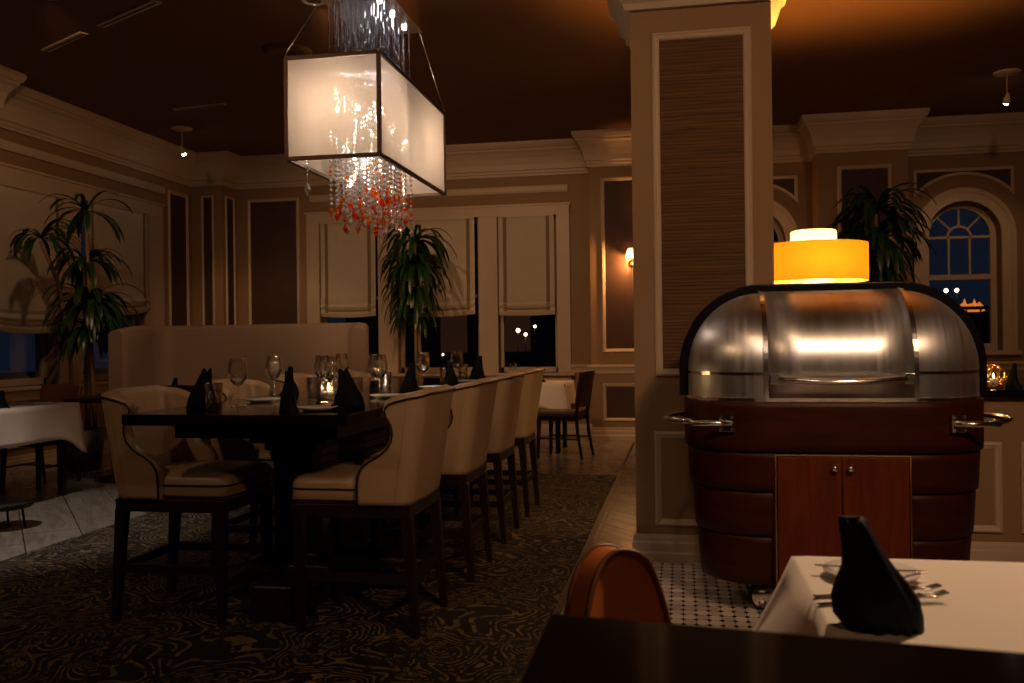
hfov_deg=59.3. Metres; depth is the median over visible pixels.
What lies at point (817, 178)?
wall
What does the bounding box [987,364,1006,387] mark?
candle holder
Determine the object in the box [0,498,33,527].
stand
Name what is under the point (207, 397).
water tumbler
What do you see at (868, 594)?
folded napkin
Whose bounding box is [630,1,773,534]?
wall pillar
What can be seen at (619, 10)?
trim
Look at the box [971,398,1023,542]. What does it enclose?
wall
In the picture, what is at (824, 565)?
table knife
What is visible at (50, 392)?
chair
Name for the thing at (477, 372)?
folded napkin
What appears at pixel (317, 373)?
water tumbler
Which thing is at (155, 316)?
trim
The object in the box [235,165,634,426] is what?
wall
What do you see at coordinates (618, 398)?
trim
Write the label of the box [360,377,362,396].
water tumbler
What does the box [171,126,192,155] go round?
ceiling spotlight
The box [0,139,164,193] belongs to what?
trim
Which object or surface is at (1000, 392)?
countertop
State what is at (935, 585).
fork
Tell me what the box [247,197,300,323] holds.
trim
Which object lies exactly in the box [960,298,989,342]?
fire pit
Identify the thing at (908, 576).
plate
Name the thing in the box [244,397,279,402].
plate
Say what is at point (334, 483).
seat cushion
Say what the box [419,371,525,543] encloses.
dining chair
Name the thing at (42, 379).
window frame
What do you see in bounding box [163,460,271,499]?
seat cushion
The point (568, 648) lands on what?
table
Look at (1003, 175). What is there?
trim
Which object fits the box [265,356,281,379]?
bowl
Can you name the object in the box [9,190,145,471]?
palm
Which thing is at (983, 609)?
tablecloth
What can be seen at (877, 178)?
trim
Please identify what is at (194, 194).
wall
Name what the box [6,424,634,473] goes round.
baseboard
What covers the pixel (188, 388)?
chair
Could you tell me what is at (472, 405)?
dining chair
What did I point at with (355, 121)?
chandelier
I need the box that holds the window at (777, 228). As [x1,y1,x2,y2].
[774,220,783,242]
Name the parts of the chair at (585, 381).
leg, leg, seat, seat frame, leg, backrest, leg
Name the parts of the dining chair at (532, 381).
leg, leg, leg, seat frame, backrest, leg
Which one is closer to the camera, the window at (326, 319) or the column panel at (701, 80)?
the column panel at (701, 80)
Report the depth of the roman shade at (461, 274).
11.56 m
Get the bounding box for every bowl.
[228,358,247,385]
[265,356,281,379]
[314,355,330,378]
[318,356,335,382]
[324,356,342,383]
[368,354,383,377]
[371,354,387,378]
[416,352,429,372]
[451,351,462,368]
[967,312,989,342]
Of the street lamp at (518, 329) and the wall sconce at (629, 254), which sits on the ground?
the street lamp at (518, 329)
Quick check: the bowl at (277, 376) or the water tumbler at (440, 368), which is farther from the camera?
the water tumbler at (440, 368)
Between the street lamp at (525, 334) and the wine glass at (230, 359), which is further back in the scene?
the street lamp at (525, 334)
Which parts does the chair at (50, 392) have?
leg, leg, seat frame, leg, backrest, leg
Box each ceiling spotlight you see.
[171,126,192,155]
[993,68,1020,104]
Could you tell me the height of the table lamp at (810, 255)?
0.950 m
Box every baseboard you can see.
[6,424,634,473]
[632,529,1023,563]
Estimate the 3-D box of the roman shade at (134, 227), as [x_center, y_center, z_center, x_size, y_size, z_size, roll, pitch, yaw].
[-4.475,-0.939,10.283,0.056,1.270,1.140,-1,0,11]
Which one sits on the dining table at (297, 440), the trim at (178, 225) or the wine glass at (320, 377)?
the wine glass at (320, 377)
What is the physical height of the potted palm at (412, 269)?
2.625 m
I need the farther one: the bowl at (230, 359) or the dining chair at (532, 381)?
the dining chair at (532, 381)
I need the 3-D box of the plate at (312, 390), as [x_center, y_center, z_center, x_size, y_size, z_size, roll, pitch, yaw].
[-1.062,0.279,5.082,0.170,0.017,0.170,-1,0,11]
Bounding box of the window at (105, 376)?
[80,203,134,380]
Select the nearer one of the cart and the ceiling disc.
the cart
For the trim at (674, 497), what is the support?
attached to the wall pillar
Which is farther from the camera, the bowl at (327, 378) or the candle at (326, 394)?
the candle at (326, 394)
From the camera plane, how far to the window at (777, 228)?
10.95 m
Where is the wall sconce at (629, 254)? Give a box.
[625,248,632,267]
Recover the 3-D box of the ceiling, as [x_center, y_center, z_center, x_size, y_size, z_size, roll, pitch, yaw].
[-0.119,-2.584,4.441,11.600,0.150,15.100,-1,0,11]
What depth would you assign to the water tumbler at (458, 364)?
6.51 m
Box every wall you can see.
[0,128,236,456]
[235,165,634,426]
[773,149,1023,377]
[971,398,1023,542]
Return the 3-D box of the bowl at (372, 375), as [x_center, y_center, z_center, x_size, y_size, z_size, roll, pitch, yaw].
[-0.719,0.131,4.753,0.086,0.125,0.086,-1,0,11]
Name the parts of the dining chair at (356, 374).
backrest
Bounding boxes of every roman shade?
[0,179,63,333]
[85,196,150,314]
[319,219,375,317]
[398,214,474,316]
[498,211,554,315]
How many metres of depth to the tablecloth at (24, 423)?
6.93 m
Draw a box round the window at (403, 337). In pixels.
[401,219,478,372]
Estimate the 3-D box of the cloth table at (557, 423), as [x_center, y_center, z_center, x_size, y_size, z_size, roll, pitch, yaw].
[-0.129,0.831,10.046,1.550,0.741,0.750,-1,0,11]
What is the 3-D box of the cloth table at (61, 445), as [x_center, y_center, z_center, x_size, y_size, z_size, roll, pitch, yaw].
[-4.115,0.881,6.619,0.860,0.741,1.660,-1,0,11]
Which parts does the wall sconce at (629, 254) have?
lamp shade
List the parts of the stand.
leg, leg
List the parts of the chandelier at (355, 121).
shade panel, shade panel, shade frame, shade panel, shade panel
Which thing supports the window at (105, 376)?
in the wall at (194, 194)
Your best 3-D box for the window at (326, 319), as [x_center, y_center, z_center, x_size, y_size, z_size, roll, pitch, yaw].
[-2.119,-0.574,12.037,0.818,2.008,0.050,-1,0,11]
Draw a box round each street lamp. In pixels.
[516,328,519,366]
[524,333,526,366]
[534,325,535,366]
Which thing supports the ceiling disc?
attached to the ceiling
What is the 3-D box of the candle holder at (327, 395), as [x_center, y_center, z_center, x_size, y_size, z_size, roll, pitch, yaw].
[-0.901,0.237,4.421,0.140,0.093,0.140,-1,0,11]
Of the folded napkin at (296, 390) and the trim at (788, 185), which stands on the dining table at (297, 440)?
the folded napkin at (296, 390)
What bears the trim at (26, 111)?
attached to the wall at (194, 194)
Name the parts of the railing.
handrail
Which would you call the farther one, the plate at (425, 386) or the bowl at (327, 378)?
the plate at (425, 386)
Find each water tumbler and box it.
[205,383,222,410]
[306,377,321,401]
[316,373,329,394]
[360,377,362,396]
[378,372,391,392]
[439,367,441,384]
[458,364,467,379]
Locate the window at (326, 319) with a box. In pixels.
[324,296,378,372]
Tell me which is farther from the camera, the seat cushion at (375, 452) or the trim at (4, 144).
the trim at (4, 144)
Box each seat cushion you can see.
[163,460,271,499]
[253,442,337,470]
[292,462,362,503]
[334,427,386,451]
[369,446,385,458]
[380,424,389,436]
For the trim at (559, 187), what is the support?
attached to the wall at (583, 190)
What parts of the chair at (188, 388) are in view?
backrest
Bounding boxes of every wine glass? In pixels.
[228,358,247,406]
[265,356,281,396]
[314,355,330,397]
[318,356,335,402]
[324,356,342,403]
[335,354,348,372]
[368,354,383,393]
[371,354,387,392]
[415,352,428,385]
[416,352,429,387]
[451,351,462,378]
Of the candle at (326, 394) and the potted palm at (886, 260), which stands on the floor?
the potted palm at (886, 260)
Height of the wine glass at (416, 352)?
0.214 m
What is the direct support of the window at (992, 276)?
in the wall at (817, 178)
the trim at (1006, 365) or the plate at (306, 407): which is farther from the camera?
the trim at (1006, 365)
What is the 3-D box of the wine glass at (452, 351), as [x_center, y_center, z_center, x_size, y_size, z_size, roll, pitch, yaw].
[-0.382,0.171,6.226,0.086,0.214,0.086,-1,0,11]
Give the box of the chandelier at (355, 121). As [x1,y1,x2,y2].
[283,0,446,237]
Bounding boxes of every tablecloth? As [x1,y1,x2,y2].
[0,402,87,452]
[538,380,575,408]
[753,556,1023,652]
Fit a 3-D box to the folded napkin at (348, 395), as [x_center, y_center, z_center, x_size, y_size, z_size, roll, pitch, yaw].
[-0.697,0.198,3.790,0.157,0.170,0.089,-1,0,-7]
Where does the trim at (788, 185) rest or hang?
attached to the wall at (817, 178)
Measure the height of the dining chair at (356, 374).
1.002 m
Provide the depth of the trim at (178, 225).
11.61 m
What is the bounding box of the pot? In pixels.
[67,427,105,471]
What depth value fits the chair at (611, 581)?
1.51 m
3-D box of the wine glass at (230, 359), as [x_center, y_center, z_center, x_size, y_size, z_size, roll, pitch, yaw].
[-1.222,0.181,4.013,0.086,0.214,0.086,-1,0,11]
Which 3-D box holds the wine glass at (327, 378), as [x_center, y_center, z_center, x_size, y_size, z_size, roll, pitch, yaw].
[-0.816,0.176,4.120,0.086,0.214,0.086,-1,0,11]
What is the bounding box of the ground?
[0,368,108,379]
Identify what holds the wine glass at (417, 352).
on the dining table at (297, 440)
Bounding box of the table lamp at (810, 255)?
[774,228,868,283]
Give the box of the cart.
[663,281,1013,608]
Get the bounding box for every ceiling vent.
[41,31,87,51]
[96,0,161,27]
[173,103,226,110]
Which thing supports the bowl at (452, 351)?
on the wine glass at (452, 351)
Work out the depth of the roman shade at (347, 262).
11.82 m
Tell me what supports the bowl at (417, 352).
on the wine glass at (417, 352)
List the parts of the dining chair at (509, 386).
leg, leg, seat frame, leg, backrest, nailhead trim, leg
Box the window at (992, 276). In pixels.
[927,203,997,349]
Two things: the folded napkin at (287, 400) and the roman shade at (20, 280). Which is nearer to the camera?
the folded napkin at (287, 400)
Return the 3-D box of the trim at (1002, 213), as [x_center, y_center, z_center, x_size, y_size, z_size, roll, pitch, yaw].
[5.233,-0.810,10.430,1.160,1.930,0.170,-1,0,11]
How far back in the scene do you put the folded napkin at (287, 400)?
3.63 m
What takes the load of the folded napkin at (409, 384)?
on the dining table at (297, 440)
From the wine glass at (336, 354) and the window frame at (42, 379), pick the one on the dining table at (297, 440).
the wine glass at (336, 354)
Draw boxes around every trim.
[0,65,1023,189]
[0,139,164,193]
[0,162,164,401]
[7,401,39,449]
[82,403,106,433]
[168,190,189,325]
[201,195,214,324]
[225,196,235,324]
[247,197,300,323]
[304,202,575,380]
[309,184,566,202]
[554,442,634,613]
[571,361,1023,372]
[600,176,633,352]
[603,383,634,420]
[607,0,785,46]
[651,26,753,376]
[654,431,697,526]
[773,175,797,203]
[773,201,797,241]
[837,164,892,281]
[913,166,1013,198]
[913,187,1021,354]
[974,442,1002,532]
[1019,442,1023,533]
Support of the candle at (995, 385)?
on the candle holder at (993, 383)
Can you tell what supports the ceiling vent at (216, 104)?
in the ceiling
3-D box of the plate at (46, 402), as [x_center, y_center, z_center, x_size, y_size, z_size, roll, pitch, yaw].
[-3.730,0.489,7.127,0.170,0.017,0.170,-1,0,11]
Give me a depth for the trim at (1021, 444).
4.54 m
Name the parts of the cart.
push handle, handle plate, lid rail, door, dome trim, knob, roll lid, lid handle, door trim, knob, door, lid rail, handle plate, push handle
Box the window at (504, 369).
[500,216,557,372]
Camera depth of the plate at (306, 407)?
3.68 m
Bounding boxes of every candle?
[323,391,333,397]
[989,379,997,387]
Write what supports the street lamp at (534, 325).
on the ground
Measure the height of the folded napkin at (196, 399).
0.175 m
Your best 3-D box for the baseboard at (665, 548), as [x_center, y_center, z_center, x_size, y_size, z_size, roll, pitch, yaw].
[3.098,1.086,4.737,4.875,0.150,0.656,-1,0,11]
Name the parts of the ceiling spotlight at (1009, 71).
stem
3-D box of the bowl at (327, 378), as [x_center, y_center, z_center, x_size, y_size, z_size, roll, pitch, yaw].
[-0.816,0.132,4.120,0.086,0.125,0.086,-1,0,11]
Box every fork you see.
[813,583,942,597]
[817,589,949,605]
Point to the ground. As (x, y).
(12, 375)
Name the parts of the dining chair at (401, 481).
leg, cushion trim, leg, seat frame, backrest, nailhead trim, leg, leg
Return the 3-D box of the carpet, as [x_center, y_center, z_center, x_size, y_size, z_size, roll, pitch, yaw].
[-1.224,1.209,5.094,3.175,0.012,6.360,-1,0,11]
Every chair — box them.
[0,384,82,488]
[99,385,273,626]
[165,385,211,445]
[210,378,338,565]
[271,372,387,539]
[291,384,455,637]
[326,369,389,462]
[368,377,498,581]
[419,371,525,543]
[454,367,544,516]
[536,370,594,459]
[563,543,671,623]
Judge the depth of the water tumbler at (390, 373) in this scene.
4.95 m
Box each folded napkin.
[0,390,10,407]
[172,377,177,384]
[186,368,220,408]
[279,366,299,411]
[279,371,298,394]
[331,368,364,408]
[400,363,418,393]
[441,359,457,385]
[469,355,485,379]
[830,515,923,636]
[1005,363,1022,387]
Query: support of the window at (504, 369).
in the wall at (583, 190)
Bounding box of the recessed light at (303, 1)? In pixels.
[301,0,324,5]
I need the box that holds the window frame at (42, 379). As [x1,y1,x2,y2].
[0,333,46,386]
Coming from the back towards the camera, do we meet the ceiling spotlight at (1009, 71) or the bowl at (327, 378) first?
the ceiling spotlight at (1009, 71)
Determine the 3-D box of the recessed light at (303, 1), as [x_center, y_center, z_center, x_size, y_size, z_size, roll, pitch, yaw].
[-1.449,-2.486,6.572,0.180,0.012,0.180,-1,0,11]
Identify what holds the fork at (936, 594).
on the tablecloth at (983, 609)
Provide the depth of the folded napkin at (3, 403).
6.75 m
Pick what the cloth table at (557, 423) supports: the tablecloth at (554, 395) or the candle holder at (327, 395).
the tablecloth at (554, 395)
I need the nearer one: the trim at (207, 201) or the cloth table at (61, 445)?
the cloth table at (61, 445)
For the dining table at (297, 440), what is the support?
on the carpet
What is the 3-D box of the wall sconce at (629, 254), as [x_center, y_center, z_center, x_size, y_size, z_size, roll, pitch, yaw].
[1.424,-0.993,10.746,0.131,0.230,0.216,-1,0,11]
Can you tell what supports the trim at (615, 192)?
attached to the wall at (583, 190)
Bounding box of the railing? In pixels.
[961,306,988,336]
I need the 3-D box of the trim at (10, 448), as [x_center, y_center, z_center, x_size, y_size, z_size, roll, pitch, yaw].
[-4.762,0.820,8.978,0.024,0.440,1.100,-1,0,11]
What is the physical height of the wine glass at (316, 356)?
0.214 m
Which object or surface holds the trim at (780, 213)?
attached to the wall at (817, 178)
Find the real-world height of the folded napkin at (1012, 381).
0.130 m
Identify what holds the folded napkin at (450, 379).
on the dining table at (297, 440)
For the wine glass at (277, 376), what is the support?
on the dining table at (297, 440)
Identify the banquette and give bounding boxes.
[108,322,368,467]
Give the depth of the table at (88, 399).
7.90 m
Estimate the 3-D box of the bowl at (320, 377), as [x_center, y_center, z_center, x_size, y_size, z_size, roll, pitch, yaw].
[-0.869,0.132,4.221,0.086,0.125,0.086,-1,0,11]
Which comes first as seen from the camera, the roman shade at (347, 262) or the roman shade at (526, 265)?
the roman shade at (526, 265)
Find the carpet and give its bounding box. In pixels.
[0,474,615,682]
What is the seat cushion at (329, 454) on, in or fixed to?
on the dining chair at (226, 449)
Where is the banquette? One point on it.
(137, 355)
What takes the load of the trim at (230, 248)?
attached to the wall at (194, 194)
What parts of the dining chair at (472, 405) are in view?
leg, leg, seat frame, leg, backrest, nailhead trim, leg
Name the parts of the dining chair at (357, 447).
backrest, leg, cushion trim, seat frame, leg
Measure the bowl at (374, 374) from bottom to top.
0.125 m
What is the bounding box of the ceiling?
[0,0,1023,155]
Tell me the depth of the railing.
13.71 m
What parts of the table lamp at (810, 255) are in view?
lamp shade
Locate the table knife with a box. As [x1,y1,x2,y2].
[815,564,927,572]
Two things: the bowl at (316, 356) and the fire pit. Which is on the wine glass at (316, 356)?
the bowl at (316, 356)
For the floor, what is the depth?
6.30 m
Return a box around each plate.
[29,401,51,404]
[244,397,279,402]
[297,405,337,410]
[310,389,336,391]
[370,393,401,397]
[419,385,440,388]
[458,379,474,382]
[823,559,920,581]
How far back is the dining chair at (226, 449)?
4.70 m
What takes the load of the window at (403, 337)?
in the wall at (583, 190)
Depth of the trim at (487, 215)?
11.52 m
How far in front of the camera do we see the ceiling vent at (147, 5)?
6.76 m
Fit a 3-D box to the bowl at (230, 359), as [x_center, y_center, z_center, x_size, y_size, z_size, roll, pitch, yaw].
[-1.223,0.137,4.013,0.086,0.125,0.086,-1,0,11]
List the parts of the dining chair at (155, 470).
leg, nailhead trim, backrest, leg, seat frame, cushion trim, leg, leg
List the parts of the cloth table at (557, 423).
leg, leg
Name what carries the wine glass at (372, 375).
on the dining table at (297, 440)
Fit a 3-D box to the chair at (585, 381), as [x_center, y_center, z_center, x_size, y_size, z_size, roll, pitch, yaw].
[0.564,0.745,9.329,0.568,0.902,0.438,-1,0,23]
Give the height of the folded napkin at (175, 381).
0.170 m
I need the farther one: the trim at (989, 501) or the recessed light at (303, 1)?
the recessed light at (303, 1)
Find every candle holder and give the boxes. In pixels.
[314,380,335,399]
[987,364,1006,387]
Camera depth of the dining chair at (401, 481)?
3.68 m
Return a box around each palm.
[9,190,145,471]
[369,222,457,377]
[827,182,937,283]
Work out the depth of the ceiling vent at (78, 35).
7.36 m
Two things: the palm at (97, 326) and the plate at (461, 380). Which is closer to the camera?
the plate at (461, 380)
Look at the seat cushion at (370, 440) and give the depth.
5.46 m
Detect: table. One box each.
[56,440,66,495]
[63,395,115,482]
[122,378,468,621]
[449,384,566,452]
[517,614,1023,682]
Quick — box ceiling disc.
[261,43,312,60]
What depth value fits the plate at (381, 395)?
4.47 m
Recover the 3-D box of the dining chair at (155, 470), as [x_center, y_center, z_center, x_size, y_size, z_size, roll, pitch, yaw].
[-1.451,0.705,4.067,0.625,1.002,0.539,-1,0,11]
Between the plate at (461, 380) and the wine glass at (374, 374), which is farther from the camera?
the plate at (461, 380)
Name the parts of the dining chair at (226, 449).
leg, backrest, nailhead trim, leg, cushion trim, seat frame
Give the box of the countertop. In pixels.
[982,378,1023,397]
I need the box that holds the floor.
[0,436,763,629]
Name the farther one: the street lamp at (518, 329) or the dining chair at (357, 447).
the street lamp at (518, 329)

